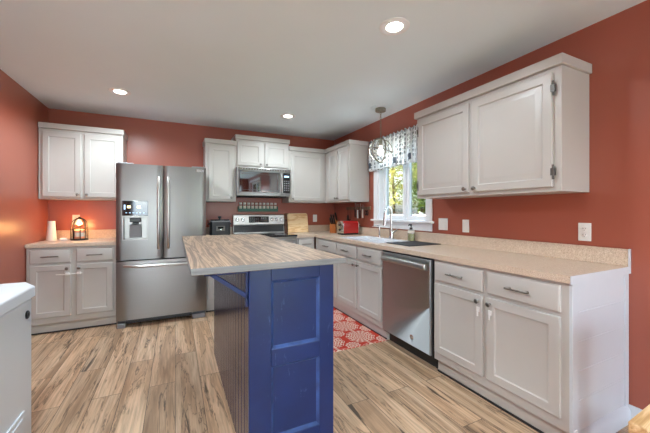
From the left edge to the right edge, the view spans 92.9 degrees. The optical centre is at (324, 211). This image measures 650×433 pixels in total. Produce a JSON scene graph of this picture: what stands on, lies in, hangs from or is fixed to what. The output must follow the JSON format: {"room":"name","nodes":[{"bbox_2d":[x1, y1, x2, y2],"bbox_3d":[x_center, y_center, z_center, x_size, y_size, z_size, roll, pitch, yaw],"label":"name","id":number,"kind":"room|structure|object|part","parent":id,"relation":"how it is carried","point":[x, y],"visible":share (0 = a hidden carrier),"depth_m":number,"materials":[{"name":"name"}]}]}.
{"room":"kitchen","nodes":[
{"label":"kitchen","id":0,"kind":"room"},
{"bbox_2d":[0,69,47,283],"bbox_3d":[-1.624,0.019,0.121,0.160,2.440,7.635,0,0,-26],"label":"wall","id":1,"kind":"structure","parent":0,"point":[23,216],"depth_m":2.91,"materials":[{"name":"paint"}]},
{"bbox_2d":[48,108,333,248],"bbox_3d":[-1.570,0.019,4.479,4.060,2.440,0.160,0,0,-26],"label":"wall","id":2,"kind":"structure","parent":0,"point":[150,142],"depth_m":4.11,"materials":[{"name":"paint"}]},
{"bbox_2d":[72,215,79,224],"bbox_3d":[-2.983,0.099,3.700,0.072,0.118,0.009,0,0,-26],"label":"wall outlet","id":3,"kind":"object","parent":2,"relation":"attached to","point":[73,216],"visible":0.67,"depth_m":3.69,"materials":[{"name":"white plastic"}]},
{"bbox_2d":[38,122,127,200],"bbox_3d":[-2.783,-0.547,3.601,0.778,0.828,0.355,0,0,-26],"label":"upper cabinet","id":4,"kind":"object","parent":2,"relation":"attached to","point":[76,162],"visible":0.94,"depth_m":3.46,"materials":[{"name":"white paint"}]},
{"bbox_3d":[-2.891,-0.515,3.396,0.335,0.708,0.019,0,0,-26],"label":"door","id":5,"kind":"part","parent":4,"relation":"part of","materials":[{"name":"white paint"}]},
{"bbox_3d":[-2.790,-0.931,3.615,0.778,0.060,0.325,0,0,-26],"label":"crown","id":6,"kind":"part","parent":4,"relation":"part of","materials":[{"name":"white paint"}]},
{"bbox_3d":[-2.561,-0.515,3.557,0.340,0.708,0.019,0,0,-26],"label":"door","id":7,"kind":"part","parent":4,"relation":"part of","materials":[{"name":"white paint"}]},
{"bbox_2d":[56,229,115,238],"bbox_3d":[-2.871,0.274,3.747,0.757,0.102,0.020,0,0,-26],"label":"backsplash","id":8,"kind":"structure","parent":2,"relation":"attached to","point":[105,233],"depth_m":3.76,"materials":[{"name":"beige laminate"}]},
{"bbox_2d":[203,138,235,201],"bbox_3d":[-1.454,-0.547,4.245,0.402,0.828,0.355,0,0,-26],"label":"upper cabinet","id":9,"kind":"object","parent":2,"relation":"attached to","point":[219,155],"visible":0.97,"depth_m":4.12,"materials":[{"name":"white paint"}]},
{"bbox_3d":[-1.461,-0.931,4.259,0.402,0.060,0.325,0,0,-26],"label":"crown","id":10,"kind":"part","parent":9,"relation":"part of","materials":[{"name":"white paint"}]},
{"bbox_3d":[-1.388,-0.515,4.125,0.312,0.708,0.019,0,0,-26],"label":"door","id":11,"kind":"part","parent":9,"relation":"part of","materials":[{"name":"white paint"}]},
{"bbox_2d":[238,206,277,211],"bbox_3d":[-1.001,-0.037,4.631,0.596,0.078,0.062,0,0,-26],"label":"spice rack","id":12,"kind":"object","parent":2,"relation":"attached to","point":[242,209],"visible":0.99,"depth_m":4.61,"materials":[{"name":"teal paint"}]},
{"bbox_2d":[238,206,277,208],"bbox_3d":[-1.002,-0.041,4.633,0.596,0.070,0.058,0,0,-26],"label":"shelf","id":13,"kind":"object","parent":12,"relation":"attached to","point":[238,206],"depth_m":4.64,"materials":[{"name":"teal paint"}]},
{"bbox_3d":[-0.990,-0.020,4.607,0.596,0.044,0.009,0,0,-26],"label":"rail","id":14,"kind":"part","parent":12,"relation":"part of","materials":[{"name":"teal paint"}]},
{"bbox_2d":[231,134,289,169],"bbox_3d":[-0.931,-0.830,4.499,0.782,0.445,0.355,0,0,-26],"label":"upper cabinet","id":15,"kind":"object","parent":2,"relation":"attached to","point":[251,151],"visible":0.98,"depth_m":4.36,"materials":[{"name":"white paint"}]},
{"bbox_3d":[-1.044,-0.798,4.292,0.345,0.325,0.019,0,0,-26],"label":"door","id":16,"kind":"part","parent":15,"relation":"part of","materials":[{"name":"white paint"}]},
{"bbox_3d":[-0.938,-1.022,4.513,0.782,0.060,0.325,0,0,-26],"label":"crown","id":17,"kind":"part","parent":15,"relation":"part of","materials":[{"name":"white paint"}]},
{"bbox_2d":[236,166,290,197],"bbox_3d":[-0.912,-0.404,4.458,0.756,0.400,0.449,0,0,-26],"label":"microwave","id":18,"kind":"object","parent":15,"relation":"attached to","point":[251,182],"visible":0.99,"depth_m":4.29,"materials":[{"name":"grey metal"}]},
{"bbox_3d":[-0.898,-0.406,4.274,0.560,0.280,0.004,0,0,-26],"label":"door glass","id":19,"kind":"part","parent":18,"relation":"part of","materials":[{"name":"black glass"}]},
{"bbox_3d":[-0.615,-0.406,4.387,0.022,0.285,0.061,0,0,-26],"label":"handle","id":20,"kind":"part","parent":18,"relation":"part of","materials":[{"name":"metal"}]},
{"bbox_3d":[-0.554,-0.406,4.440,0.104,0.280,0.004,0,0,-26],"label":"control panel","id":21,"kind":"part","parent":18,"relation":"part of","materials":[{"name":"black glass"}]},
{"bbox_3d":[-0.703,-0.798,4.457,0.337,0.325,0.019,0,0,-26],"label":"door","id":22,"kind":"part","parent":15,"relation":"part of","materials":[{"name":"white paint"}]},
{"bbox_2d":[282,146,324,202],"bbox_3d":[-0.322,-0.547,4.795,0.595,0.828,0.355,0,0,-26],"label":"upper cabinet","id":23,"kind":"object","parent":2,"relation":"attached to","point":[306,165],"visible":0.94,"depth_m":4.67,"materials":[{"name":"white paint"}]},
{"bbox_3d":[-0.269,-0.515,4.668,0.520,0.708,0.019,0,0,-26],"label":"door","id":24,"kind":"part","parent":23,"relation":"part of","materials":[{"name":"white paint"}]},
{"bbox_3d":[-0.328,-0.931,4.808,0.595,0.060,0.325,0,0,-26],"label":"crown","id":25,"kind":"part","parent":23,"relation":"part of","materials":[{"name":"white paint"}]},
{"bbox_2d":[0,0,645,139],"bbox_3d":[0.131,-1.276,0.972,4.060,0.150,7.955,0,0,-26],"label":"ceiling","id":26,"kind":"structure","parent":0,"point":[230,64],"depth_m":2.33,"materials":[{"name":"paint"}]},
{"bbox_2d":[108,88,130,95],"bbox_3d":[-2.052,-1.196,3.090,0.194,0.011,0.194,0,0,-26],"label":"recessed light","id":27,"kind":"object","parent":26,"relation":"in","point":[118,91],"visible":1,"depth_m":3.07,"materials":[{"name":"white paint"}]},
{"bbox_2d":[280,114,295,118],"bbox_3d":[-0.465,-1.196,3.883,0.194,0.011,0.194,0,0,-26],"label":"recessed light","id":28,"kind":"object","parent":26,"relation":"in","point":[287,116],"visible":1,"depth_m":3.87,"materials":[{"name":"white paint"}]},
{"bbox_2d":[369,104,392,162],"bbox_3d":[0.642,-0.882,3.567,0.284,0.639,0.283,0,0,-26],"label":"pendant lamp","id":29,"kind":"object","parent":26,"relation":"hanging from","point":[379,108],"visible":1,"depth_m":3.53,"materials":[{"name":"metal"}]},
{"bbox_3d":[0.643,-0.704,3.568,0.064,0.109,0.064,0,0,-26],"label":"bulb","id":30,"kind":"part","parent":29,"relation":"part of","materials":[{"name":"beige glass"}]},
{"bbox_2d":[379,17,409,35],"bbox_3d":[0.451,-1.196,2.005,0.194,0.011,0.194,0,0,-26],"label":"recessed light","id":31,"kind":"object","parent":26,"relation":"in","point":[396,25],"visible":1,"depth_m":1.99,"materials":[{"name":"white paint"}]},
{"bbox_2d":[31,311,627,432],"bbox_3d":[0.131,1.299,0.972,4.060,0.120,7.955,0,0,-26],"label":"floor","id":32,"kind":"structure","parent":0,"point":[161,375],"depth_m":2.15,"materials":[{"name":"laminate"}]},
{"bbox_2d":[0,282,34,432],"bbox_3d":[-1.579,0.805,0.985,0.652,0.868,1.148,0,0,-26],"label":"chest freezer","id":33,"kind":"object","parent":32,"relation":"on","point":[15,301],"visible":1,"depth_m":1.47,"materials":[{"name":"metal"}]},
{"bbox_3d":[-1.401,1.091,1.338,0.008,0.205,0.440,0,0,-26],"label":"vent panel","id":34,"kind":"part","parent":33,"relation":"part of","materials":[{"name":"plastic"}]},
{"bbox_3d":[-1.581,0.410,0.984,0.648,0.078,1.148,0,0,-26],"label":"lid","id":35,"kind":"part","parent":33,"relation":"part of","materials":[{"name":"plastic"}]},
{"bbox_2d":[26,245,117,334],"bbox_3d":[-2.732,0.802,3.455,0.742,0.874,0.661,0,0,-26],"label":"base cabinet","id":36,"kind":"object","parent":32,"relation":"on","point":[75,287],"visible":0.94,"depth_m":3.20,"materials":[{"name":"white paint"}]},
{"bbox_3d":[-2.770,0.454,3.117,0.324,0.140,0.019,0,0,-26],"label":"drawer","id":37,"kind":"part","parent":36,"relation":"part of","materials":[{"name":"white paint"}]},
{"bbox_3d":[-2.770,0.809,3.117,0.324,0.524,0.019,0,0,-26],"label":"door","id":38,"kind":"part","parent":36,"relation":"part of","materials":[{"name":"white paint"}]},
{"bbox_2d":[25,229,115,248],"bbox_3d":[-2.737,0.293,3.470,0.757,0.140,0.636,0,0,-26],"label":"countertop","id":39,"kind":"structure","parent":36,"relation":"on","point":[105,236],"depth_m":3.46,"materials":[{"name":"beige laminate"}]},
{"bbox_2d":[46,221,56,240],"bbox_3d":[-3.044,0.216,3.436,0.096,0.217,0.096,0,0,-26],"label":"vase","id":40,"kind":"object","parent":39,"relation":"on","point":[51,235],"visible":0.99,"depth_m":3.41,"materials":[{"name":"beige ceramic"}]},
{"bbox_2d":[70,216,88,240],"bbox_3d":[-2.806,0.191,3.529,0.168,0.268,0.168,0,0,-26],"label":"candle lantern","id":41,"kind":"object","parent":39,"relation":"on","point":[78,234],"visible":1,"depth_m":3.49,"materials":[{"name":"brown metal"}]},
{"bbox_2d":[74,230,84,238],"bbox_3d":[-2.806,0.259,3.529,0.101,0.100,0.101,0,0,-26],"label":"candle","id":42,"kind":"object","parent":41,"relation":"on","point":[78,234],"depth_m":3.49,"materials":[{"name":"wax"}]},
{"bbox_3d":[-2.440,0.454,3.277,0.317,0.140,0.019,0,0,-26],"label":"drawer","id":43,"kind":"part","parent":36,"relation":"part of","materials":[{"name":"white paint"}]},
{"bbox_3d":[-2.440,0.809,3.277,0.317,0.524,0.019,0,0,-26],"label":"door","id":44,"kind":"part","parent":36,"relation":"part of","materials":[{"name":"white paint"}]},
{"bbox_2d":[116,162,205,328],"bbox_3d":[-1.939,0.358,3.728,0.886,1.762,0.810,0,0,-26],"label":"refrigerator","id":45,"kind":"object","parent":32,"relation":"on","point":[156,205],"visible":0.97,"depth_m":3.39,"materials":[{"name":"grey metal"}]},
{"bbox_3d":[-2.034,-0.035,3.310,0.238,0.157,0.008,0,0,-26],"label":"dispenser panel","id":46,"kind":"part","parent":45,"relation":"part of","materials":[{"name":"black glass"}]},
{"bbox_3d":[-2.010,0.004,3.362,0.439,1.026,0.080,0,0,-26],"label":"door","id":47,"kind":"part","parent":45,"relation":"part of","materials":[{"name":"silver metal"}]},
{"bbox_3d":[-1.783,0.584,3.406,0.761,0.027,0.083,0,0,-26],"label":"handle","id":48,"kind":"part","parent":45,"relation":"part of","materials":[{"name":"metal"}]},
{"bbox_3d":[-1.824,0.014,3.380,0.027,0.801,0.083,0,0,-26],"label":"handle","id":49,"kind":"part","parent":45,"relation":"part of","materials":[{"name":"metal"}]},
{"bbox_3d":[-1.809,0.844,3.459,0.886,0.626,0.080,0,0,-26],"label":"freezer drawer","id":50,"kind":"part","parent":45,"relation":"part of","materials":[{"name":"silver metal"}]},
{"bbox_3d":[-1.737,0.014,3.422,0.027,0.801,0.083,0,0,-26],"label":"handle","id":51,"kind":"part","parent":45,"relation":"part of","materials":[{"name":"metal"}]},
{"bbox_3d":[-1.608,0.004,3.557,0.439,1.026,0.080,0,0,-26],"label":"door","id":52,"kind":"part","parent":45,"relation":"part of","materials":[{"name":"silver metal"}]},
{"bbox_2d":[205,276,213,311],"bbox_3d":[-1.389,0.802,4.106,0.408,0.874,0.661,0,0,-26],"label":"base cabinet","id":53,"kind":"object","parent":32,"relation":"on","point":[209,280],"visible":0.12,"depth_m":3.78,"materials":[{"name":"white paint"}]},
{"bbox_3d":[-1.264,0.809,3.848,0.368,0.524,0.019,0,0,-26],"label":"door","id":54,"kind":"part","parent":53,"relation":"part of","materials":[{"name":"white paint"}]},
{"bbox_2d":[206,227,233,234],"bbox_3d":[-1.395,0.293,4.120,0.408,0.140,0.636,0,0,-26],"label":"countertop","id":55,"kind":"structure","parent":53,"relation":"on","point":[207,228],"depth_m":4.33,"materials":[{"name":"beige laminate"}]},
{"bbox_2d":[208,216,230,234],"bbox_3d":[-1.410,0.194,4.134,0.294,0.262,0.222,0,0,-26],"label":"slow cooker","id":56,"kind":"object","parent":55,"relation":"on","point":[219,226],"visible":0.89,"depth_m":4.05,"materials":[{"name":"black plastic"}]},
{"bbox_3d":[-1.412,0.113,4.138,0.236,0.020,0.186,0,0,-26],"label":"lid","id":57,"kind":"part","parent":56,"relation":"part of","materials":[{"name":"black glass"}]},
{"bbox_3d":[-1.368,0.222,4.047,0.110,0.065,0.004,0,0,-26],"label":"control panel","id":58,"kind":"part","parent":56,"relation":"part of","materials":[{"name":"silver metal"}]},
{"bbox_2d":[182,234,345,432],"bbox_3d":[-0.635,0.739,2.299,0.748,1.000,1.888,0,0,-26],"label":"kitchen island","id":59,"kind":"object","parent":32,"relation":"on","point":[273,297],"visible":1,"depth_m":1.54,"materials":[{"name":"blue paint"}]},
{"bbox_2d":[182,234,345,275],"bbox_3d":[-0.635,0.255,2.299,0.748,0.031,1.888,0,0,-26],"label":"island countertop","id":60,"kind":"structure","parent":59,"relation":"on","point":[208,254],"depth_m":1.72,"materials":[{"name":"brown wood"}]},
{"bbox_3d":[-0.156,0.755,1.514,0.435,0.968,0.021,0,0,-26],"label":"frame","id":61,"kind":"part","parent":59,"relation":"part of","materials":[{"name":"blue paint"}]},
{"bbox_3d":[-0.144,0.491,1.519,0.250,0.325,0.018,0,0,-26],"label":"panel","id":62,"kind":"part","parent":59,"relation":"part of","materials":[{"name":"blue paint"}]},
{"bbox_3d":[-0.144,0.906,1.519,0.250,0.345,0.018,0,0,-26],"label":"panel","id":63,"kind":"part","parent":59,"relation":"part of","materials":[{"name":"blue paint"}]},
{"bbox_2d":[233,214,297,243],"bbox_3d":[-0.842,0.626,4.323,0.760,1.165,0.725,0,0,-26],"label":"stove","id":64,"kind":"object","parent":32,"relation":"on","point":[271,225],"visible":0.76,"depth_m":4.54,"materials":[{"name":"silver metal"}]},
{"bbox_2d":[234,232,296,236],"bbox_3d":[-0.850,0.330,4.339,0.760,0.026,0.600,0,0,-26],"label":"cooktop","id":65,"kind":"object","parent":64,"relation":"in","point":[271,234],"depth_m":4.43,"materials":[{"name":"black glass"}]},
{"bbox_3d":[-0.721,0.699,4.074,0.752,0.640,0.047,0,0,-26],"label":"oven door","id":66,"kind":"part","parent":64,"relation":"part of","materials":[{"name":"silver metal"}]},
{"bbox_2d":[297,237,313,248],"bbox_3d":[-0.394,0.802,4.589,0.268,0.874,0.661,0,0,-26],"label":"base cabinet","id":67,"kind":"object","parent":32,"relation":"on","point":[307,241],"visible":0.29,"depth_m":4.33,"materials":[{"name":"white paint"}]},
{"bbox_3d":[-0.270,0.454,4.330,0.225,0.140,0.019,0,0,-26],"label":"drawer","id":68,"kind":"part","parent":67,"relation":"part of","materials":[{"name":"white paint"}]},
{"bbox_2d":[316,237,339,310],"bbox_3d":[0.261,0.802,4.229,0.661,0.874,0.657,0,0,-26],"label":"base cabinet","id":69,"kind":"object","parent":32,"relation":"on","point":[330,246],"visible":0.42,"depth_m":3.90,"materials":[{"name":"white paint"}]},
{"bbox_3d":[0.030,0.454,4.046,0.019,0.140,0.485,0,0,-26],"label":"drawer","id":70,"kind":"part","parent":69,"relation":"part of","materials":[{"name":"white paint"}]},
{"bbox_3d":[0.030,0.809,4.046,0.019,0.524,0.485,0,0,-26],"label":"door","id":71,"kind":"part","parent":69,"relation":"part of","materials":[{"name":"white paint"}]},
{"bbox_2d":[333,307,386,352],"bbox_3d":[-0.001,1.235,3.383,0.720,0.006,1.280,0,0,-26],"label":"rug","id":72,"kind":"object","parent":32,"relation":"on","point":[348,333],"visible":0.29,"depth_m":3.09,"materials":[{"name":"red fabric"}]},
{"bbox_2d":[337,241,389,339],"bbox_3d":[0.609,0.802,3.510,0.661,0.874,0.940,0,0,-26],"label":"base cabinet","id":73,"kind":"object","parent":32,"relation":"on","point":[359,279],"visible":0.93,"depth_m":3.29,"materials":[{"name":"white paint"}]},
{"bbox_3d":[0.250,0.454,3.594,0.019,0.140,0.435,0,0,-26],"label":"drawer","id":74,"kind":"part","parent":73,"relation":"part of","materials":[{"name":"white paint"}]},
{"bbox_3d":[0.250,0.809,3.594,0.019,0.524,0.435,0,0,-26],"label":"door","id":75,"kind":"part","parent":73,"relation":"part of","materials":[{"name":"white paint"}]},
{"bbox_3d":[0.452,0.454,3.175,0.019,0.140,0.435,0,0,-26],"label":"drawer","id":76,"kind":"part","parent":73,"relation":"part of","materials":[{"name":"white paint"}]},
{"bbox_3d":[0.452,0.809,3.175,0.019,0.524,0.435,0,0,-26],"label":"door","id":77,"kind":"part","parent":73,"relation":"part of","materials":[{"name":"white paint"}]},
{"bbox_2d":[381,250,437,367],"bbox_3d":[0.934,0.803,2.793,0.646,0.872,0.624,0,0,-26],"label":"dishwasher","id":78,"kind":"object","parent":32,"relation":"on","point":[408,280],"visible":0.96,"depth_m":2.60,"materials":[{"name":"metal"}]},
{"bbox_3d":[0.662,0.438,2.662,0.042,0.060,0.564,0,0,-26],"label":"handle","id":79,"kind":"part","parent":78,"relation":"part of","materials":[{"name":"metal"}]},
{"bbox_3d":[0.954,1.189,2.803,0.440,0.100,0.604,0,0,-26],"label":"toe panel","id":80,"kind":"part","parent":78,"relation":"part of","materials":[{"name":"black plastic"}]},
{"bbox_2d":[434,259,630,432],"bbox_3d":[1.299,0.802,2.087,0.661,0.874,0.934,0,0,-26],"label":"base cabinet","id":81,"kind":"object","parent":32,"relation":"on","point":[553,356],"visible":0.96,"depth_m":1.76,"materials":[{"name":"white paint"}]},
{"bbox_3d":[0.909,0.454,2.172,0.034,0.011,0.140,0,0,-26],"label":"handle","id":82,"kind":"part","parent":81,"relation":"part of","materials":[{"name":"silver metal"}]},
{"bbox_2d":[284,225,630,284],"bbox_3d":[0.570,0.293,3.323,0.897,0.144,3.786,0,0,-26],"label":"countertop","id":83,"kind":"structure","parent":81,"relation":"on","point":[570,264],"depth_m":2.18,"materials":[{"name":"beige laminate"}]},
{"bbox_2d":[284,213,288,232],"bbox_3d":[-0.489,0.175,4.830,0.310,0.301,0.074,0,0,-26],"label":"cutting board","id":84,"kind":"object","parent":83,"relation":"on","point":[285,214],"visible":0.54,"depth_m":4.76,"materials":[{"name":"brown wood"}]},
{"bbox_2d":[287,213,308,232],"bbox_3d":[-0.425,0.178,4.822,0.335,0.297,0.077,0,0,-26],"label":"cutting board","id":85,"kind":"object","parent":83,"relation":"on","point":[297,222],"visible":0.91,"depth_m":4.81,"materials":[{"name":"brown wood"}]},
{"bbox_2d":[330,220,337,232],"bbox_3d":[0.141,0.225,4.701,0.100,0.197,0.144,0,0,24],"label":"knife block","id":86,"kind":"object","parent":83,"relation":"on","point":[333,227],"visible":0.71,"depth_m":4.65,"materials":[{"name":"orange wood"}]},
{"bbox_2d":[337,220,358,234],"bbox_3d":[0.320,0.224,4.378,0.290,0.193,0.168,0,0,-30],"label":"toaster","id":87,"kind":"object","parent":83,"relation":"on","point":[344,227],"visible":1,"depth_m":4.31,"materials":[{"name":"red metal"}]},
{"bbox_2d":[340,236,406,242],"bbox_3d":[0.553,0.405,3.569,0.430,0.179,0.780,0,0,-26],"label":"sink","id":88,"kind":"object","parent":83,"relation":"in","point":[372,239],"visible":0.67,"depth_m":3.59,"materials":[{"name":"ceramic"}]},
{"bbox_3d":[0.463,0.407,3.731,0.330,0.176,0.330,0,0,-26],"label":"bowl","id":89,"kind":"part","parent":88,"relation":"part of","materials":[{"name":"ceramic"}]},
{"bbox_3d":[0.625,0.407,3.398,0.330,0.176,0.330,0,0,-26],"label":"bowl","id":90,"kind":"part","parent":88,"relation":"part of","materials":[{"name":"ceramic"}]},
{"bbox_2d":[383,206,396,238],"bbox_3d":[0.763,0.131,3.615,0.114,0.388,0.226,0,0,38],"label":"faucet","id":91,"kind":"object","parent":83,"relation":"on","point":[391,232],"visible":0.94,"depth_m":3.67,"materials":[{"name":"silver metal"}]},
{"bbox_3d":[0.741,0.081,3.624,0.025,0.288,0.195,0,0,38],"label":"spout","id":92,"kind":"part","parent":91,"relation":"part of","materials":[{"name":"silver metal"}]},
{"bbox_2d":[408,224,414,240],"bbox_3d":[0.952,0.231,3.412,0.073,0.185,0.073,0,0,12],"label":"soap bottle","id":93,"kind":"object","parent":83,"relation":"on","point":[410,236],"visible":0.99,"depth_m":3.39,"materials":[{"name":"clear plastic"}]},
{"bbox_2d":[386,241,440,245],"bbox_3d":[0.885,0.321,3.102,0.400,0.007,0.350,0,0,-26],"label":"drying mat","id":94,"kind":"object","parent":83,"relation":"on","point":[404,243],"visible":0.99,"depth_m":3.06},
{"bbox_3d":[0.933,0.809,2.184,0.019,0.524,0.410,0,0,-26],"label":"door","id":95,"kind":"part","parent":81,"relation":"part of","materials":[{"name":"white paint"}]},
{"bbox_3d":[0.933,0.454,2.184,0.019,0.140,0.410,0,0,-26],"label":"drawer","id":96,"kind":"part","parent":81,"relation":"part of","materials":[{"name":"white paint"}]},
{"bbox_3d":[1.103,0.454,1.774,0.034,0.011,0.140,0,0,-26],"label":"handle","id":97,"kind":"part","parent":81,"relation":"part of","materials":[{"name":"silver metal"}]},
{"bbox_3d":[1.127,0.809,1.785,0.019,0.524,0.417,0,0,-26],"label":"door","id":98,"kind":"part","parent":81,"relation":"part of","materials":[{"name":"white paint"}]},
{"bbox_3d":[1.127,0.454,1.785,0.019,0.140,0.417,0,0,-26],"label":"drawer","id":99,"kind":"part","parent":81,"relation":"part of","materials":[{"name":"white paint"}]},
{"bbox_3d":[1.527,0.752,1.703,0.570,0.774,0.008,0,0,-26],"label":"panel","id":100,"kind":"part","parent":81,"relation":"part of","materials":[{"name":"white paint"}]},
{"bbox_3d":[1.546,1.189,1.702,0.553,0.099,0.026,0,0,-26],"label":"skirting","id":101,"kind":"part","parent":81,"relation":"part of","materials":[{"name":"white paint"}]},
{"bbox_2d":[628,404,649,432],"bbox_3d":[1.337,0.864,0.612,1.000,0.750,0.800,0,0,-29],"label":"wooden table","id":102,"kind":"object","parent":32,"relation":"on","point":[640,423],"visible":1,"depth_m":0.72,"materials":[{"name":"brown wood"}]},
{"bbox_2d":[334,0,649,409],"bbox_3d":[1.886,0.019,1.823,0.160,2.440,7.635,0,0,-26],"label":"wall","id":103,"kind":"structure","parent":0,"point":[616,205],"depth_m":1.93,"materials":[{"name":"paint"}]},
{"bbox_2d":[325,139,368,202],"bbox_3d":[0.287,-0.547,4.519,0.360,0.828,0.769,0,0,-26],"label":"upper cabinet","id":104,"kind":"object","parent":103,"relation":"attached to","point":[346,162],"visible":0.98,"depth_m":4.24,"materials":[{"name":"white paint"}]},
{"bbox_3d":[0.111,-0.515,4.562,0.019,0.708,0.300,0,0,-26],"label":"door","id":105,"kind":"part","parent":104,"relation":"part of","materials":[{"name":"white paint"}]},
{"bbox_3d":[0.250,-0.515,4.276,0.019,0.708,0.295,0,0,-26],"label":"door","id":106,"kind":"part","parent":104,"relation":"part of","materials":[{"name":"white paint"}]},
{"bbox_3d":[0.300,-0.931,4.526,0.330,0.060,0.769,0,0,-26],"label":"crown","id":107,"kind":"part","parent":104,"relation":"part of","materials":[{"name":"white paint"}]},
{"bbox_2d":[346,207,370,209],"bbox_3d":[0.477,-0.046,4.521,0.020,0.044,0.660,0,0,-26],"label":"rail","id":108,"kind":"object","parent":103,"relation":"attached to","point":[347,208],"visible":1,"depth_m":4.48,"materials":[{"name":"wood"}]},
{"bbox_2d":[370,130,433,231],"bbox_3d":[0.941,-0.369,3.707,0.215,1.155,1.084,0,0,-26],"label":"window","id":109,"kind":"structure","parent":103,"relation":"in","point":[395,187],"depth_m":3.79,"materials":[{"name":"white glass"}]},
{"bbox_2d":[369,125,416,171],"bbox_3d":[0.850,-0.739,3.685,0.077,0.418,1.091,0,0,-26],"label":"valance","id":110,"kind":"object","parent":109,"relation":"hanging from","point":[404,143],"visible":0.77,"depth_m":3.62,"materials":[{"name":"white fabric"}]},
{"bbox_3d":[0.890,-0.373,3.911,0.040,0.945,0.427,0,0,-26],"label":"sash","id":111,"kind":"part","parent":109,"relation":"part of","materials":[{"name":"white paint"}]},
{"bbox_3d":[0.890,-0.373,3.911,0.004,0.849,0.331,0,0,-26],"label":"pane","id":112,"kind":"part","parent":109,"relation":"part of","materials":[{"name":"clear glass"}]},
{"bbox_3d":[1.078,-0.373,3.523,0.040,0.945,0.387,0,0,-26],"label":"sash","id":113,"kind":"part","parent":109,"relation":"part of","materials":[{"name":"white paint"}]},
{"bbox_3d":[1.078,-0.373,3.523,0.004,0.849,0.291,0,0,-26],"label":"pane","id":114,"kind":"part","parent":109,"relation":"part of","materials":[{"name":"clear glass"}]},
{"bbox_2d":[439,218,447,229],"bbox_3d":[1.179,0.127,3.086,0.010,0.118,0.116,0,0,-26],"label":"light switch","id":115,"kind":"object","parent":103,"relation":"attached to","point":[443,222],"visible":1,"depth_m":3.08,"materials":[{"name":"white plastic"}]},
{"bbox_2d":[284,225,627,266],"bbox_3d":[0.569,0.274,3.325,0.897,0.102,3.781,0,0,-26],"label":"backsplash","id":116,"kind":"structure","parent":103,"relation":"attached to","point":[603,255],"depth_m":2.38,"materials":[{"name":"beige laminate"}]},
{"bbox_2d":[462,220,468,232],"bbox_3d":[1.295,0.134,2.845,0.010,0.118,0.072,0,0,-26],"label":"light switch","id":117,"kind":"object","parent":103,"relation":"attached to","point":[465,223],"visible":1,"depth_m":2.84,"materials":[{"name":"white plastic"}]},
{"bbox_2d":[414,52,591,198],"bbox_3d":[1.275,-0.535,2.472,0.368,0.824,1.267,0,0,-26],"label":"upper cabinet","id":118,"kind":"object","parent":103,"relation":"attached to","point":[525,131],"visible":1,"depth_m":2.12,"materials":[{"name":"white paint"}]},
{"bbox_3d":[1.013,-0.502,2.683,0.019,0.702,0.555,0,0,-26],"label":"door","id":119,"kind":"part","parent":118,"relation":"part of","materials":[{"name":"white paint"}]},
{"bbox_3d":[1.287,-0.916,2.477,0.342,0.062,1.267,0,0,-26],"label":"crown","id":120,"kind":"part","parent":118,"relation":"part of","materials":[{"name":"white paint"}]},
{"bbox_3d":[1.273,-0.502,2.148,0.019,0.702,0.565,0,0,-26],"label":"door","id":121,"kind":"part","parent":118,"relation":"part of","materials":[{"name":"white paint"}]},
{"bbox_2d":[578,223,590,240],"bbox_3d":[1.697,0.134,2.019,0.009,0.118,0.072,0,0,-26],"label":"wall outlet","id":122,"kind":"object","parent":103,"relation":"attached to","point":[584,229],"visible":1,"depth_m":2.02,"materials":[{"name":"white plastic"}]},
{"bbox_2d":[627,404,641,418],"bbox_3d":[2.219,1.188,0.933,0.016,0.102,1.982,0,0,-26],"label":"baseboard","id":123,"kind":"structure","parent":103,"relation":"attached to","point":[634,410],"depth_m":1.79,"materials":[{"name":"white paint"}]}
]}

